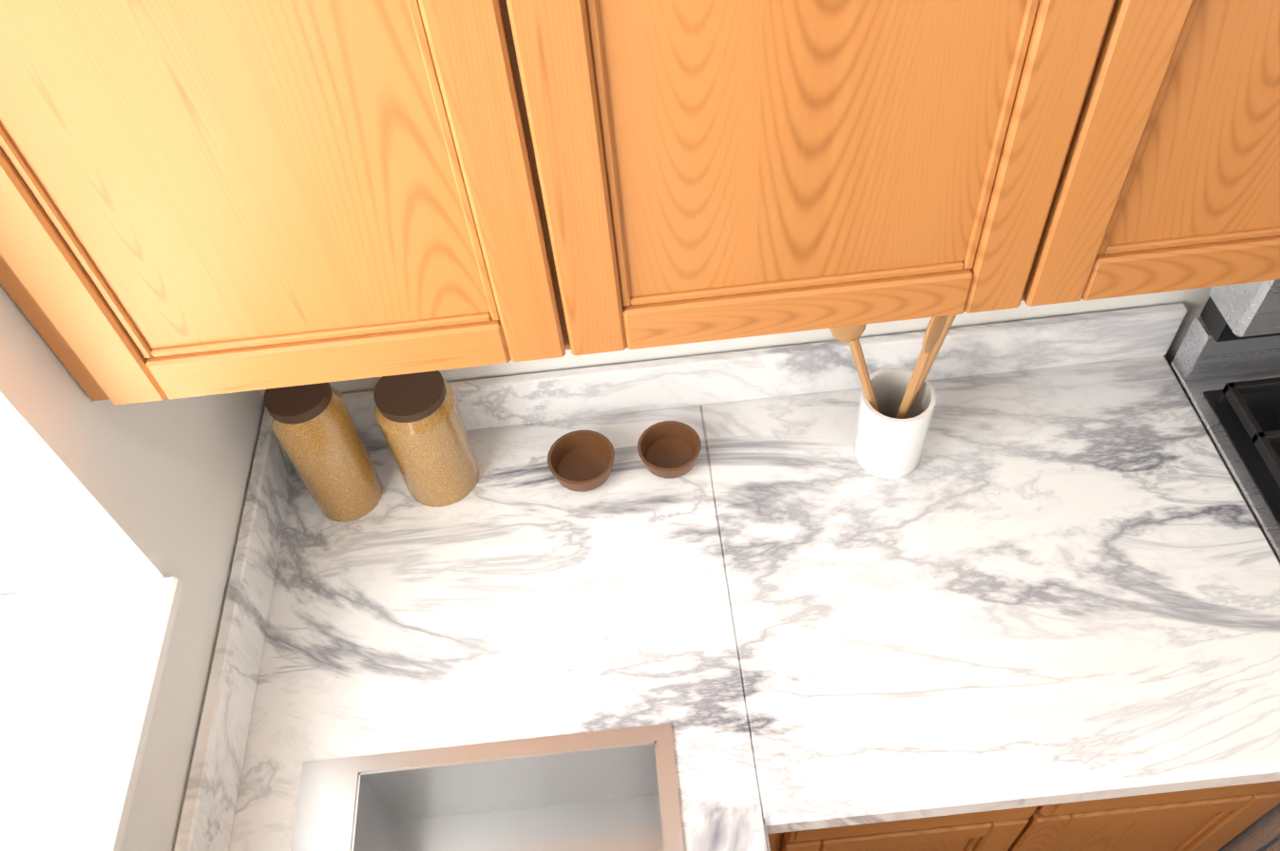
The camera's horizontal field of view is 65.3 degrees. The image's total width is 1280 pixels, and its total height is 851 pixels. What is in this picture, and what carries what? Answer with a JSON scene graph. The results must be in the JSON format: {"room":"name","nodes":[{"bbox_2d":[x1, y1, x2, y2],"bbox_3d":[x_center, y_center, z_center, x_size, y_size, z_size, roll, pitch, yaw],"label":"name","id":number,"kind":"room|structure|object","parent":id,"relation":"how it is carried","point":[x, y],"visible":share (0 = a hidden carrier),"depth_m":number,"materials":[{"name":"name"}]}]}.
{"room":"kitchen","nodes":[
{"label":"kitchen","id":0,"kind":"room"},
{"bbox_2d":[0,284,264,850],"bbox_3d":[-0.542,2.232,-0.950,0.400,3.030,6.600,-6,51,0],"label":"wall","id":1,"kind":"structure","parent":0,"point":[100,492],"depth_m":1.11,"materials":[{"name":"white paint"}]},
{"bbox_2d":[0,576,183,850],"bbox_3d":[-0.663,0.648,0.790,0.363,0.022,1.163,-6,51,0],"label":"window sill","id":2,"kind":"structure","parent":1,"relation":"attached to","point":[81,670],"depth_m":1.05,"materials":[{"name":"white paint"}]},
{"bbox_2d":[257,286,1212,400],"bbox_3d":[1.166,-0.619,1.164,4.376,3.030,0.200,-6,51,0],"label":"wall","id":3,"kind":"structure","parent":0,"point":[1194,301],"depth_m":1.49,"materials":[{"name":"white paint"}]},
{"bbox_2d":[0,0,642,405],"bbox_3d":[-0.335,-0.456,0.753,0.555,0.938,0.324,-6,51,0],"label":"upper cabinet","id":4,"kind":"object","parent":3,"relation":"attached to","point":[200,198],"depth_m":0.84,"materials":[{"name":"brown wood"}]},
{"bbox_2d":[604,0,1227,348],"bbox_3d":[0.111,-0.504,0.750,0.578,0.938,0.324,-6,51,0],"label":"upper cabinet","id":5,"kind":"object","parent":3,"relation":"attached to","point":[790,165],"depth_m":0.85,"materials":[{"name":"brown wood"}]},
{"bbox_2d":[1106,0,1279,298],"bbox_3d":[0.522,-0.549,0.747,0.485,0.938,0.324,-6,51,0],"label":"upper cabinet","id":6,"kind":"object","parent":3,"relation":"attached to","point":[1211,218],"depth_m":0.91,"materials":[{"name":"brown wood"}]},
{"bbox_3d":[2.652,2.857,0.230,6.600,0.050,6.600,-6,51,0],"label":"floor","id":7,"kind":"structure","parent":0,"visible":0},
{"bbox_2d":[767,781,1279,850],"bbox_3d":[0.493,0.459,1.749,0.776,0.874,0.628,-6,51,0],"label":"base cabinet","id":8,"kind":"object","parent":7,"relation":"on","point":[1213,819],"visible":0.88,"depth_m":1.31,"materials":[{"name":"brown wood"}]},
{"bbox_2d":[1169,279,1279,850],"bbox_3d":[1.255,0.337,1.570,0.760,1.195,0.729,-6,51,0],"label":"gas range","id":9,"kind":"object","parent":7,"relation":"on","point":[1225,365],"visible":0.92,"depth_m":1.45,"materials":[{"name":"silver metal"}]},
{"bbox_3d":[-0.117,1.195,1.219,0.628,0.874,2.336,-6,51,0],"label":"base cabinet","id":10,"kind":"object","parent":7,"relation":"on","visible":0},
{"bbox_2d":[173,350,842,850],"bbox_3d":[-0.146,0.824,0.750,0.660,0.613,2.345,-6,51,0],"label":"countertop","id":11,"kind":"structure","parent":10,"relation":"on","point":[527,661],"depth_m":1.34,"materials":[{"name":"stone"}]},
{"bbox_2d":[263,382,382,522],"bbox_3d":[-0.446,0.029,1.413,0.100,0.240,0.100,-6,51,0],"label":"pasta jar","id":12,"kind":"object","parent":11,"relation":"on","point":[315,430],"visible":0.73,"depth_m":1.36,"materials":[{"name":"brown"}]},
{"bbox_2d":[373,370,479,507],"bbox_3d":[-0.306,0.014,1.435,0.112,0.204,0.112,-6,51,0],"label":"pasta jar","id":13,"kind":"object","parent":11,"relation":"on","point":[420,420],"visible":0.9,"depth_m":1.37,"materials":[{"name":"brown"}]},
{"bbox_2d":[547,430,614,492],"bbox_3d":[-0.085,0.059,1.480,0.100,0.045,0.100,-6,51,0],"label":"bowl","id":14,"kind":"object","parent":11,"relation":"on","point":[580,461],"visible":1,"depth_m":1.49,"materials":[{"name":"brown wood"}]},
{"bbox_2d":[637,420,701,478],"bbox_3d":[0.044,0.043,1.484,0.094,0.042,0.094,-6,51,0],"label":"bowl","id":15,"kind":"object","parent":11,"relation":"on","point":[668,449],"visible":1,"depth_m":1.49,"materials":[{"name":"brown wood"}]},
{"bbox_2d":[747,303,1279,826],"bbox_3d":[0.483,0.153,1.346,0.725,0.143,0.657,-6,51,0],"label":"countertop","id":16,"kind":"structure","parent":10,"relation":"on","point":[1044,571],"depth_m":1.34,"materials":[{"name":"stone"}]},
{"bbox_2d":[829,311,964,478],"bbox_3d":[0.344,-0.063,1.345,0.203,0.346,0.108,-6,51,0],"label":"utensil crock","id":17,"kind":"object","parent":16,"relation":"on","point":[896,409],"visible":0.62,"depth_m":1.39,"materials":[{"name":"white ceramic"}]}
]}

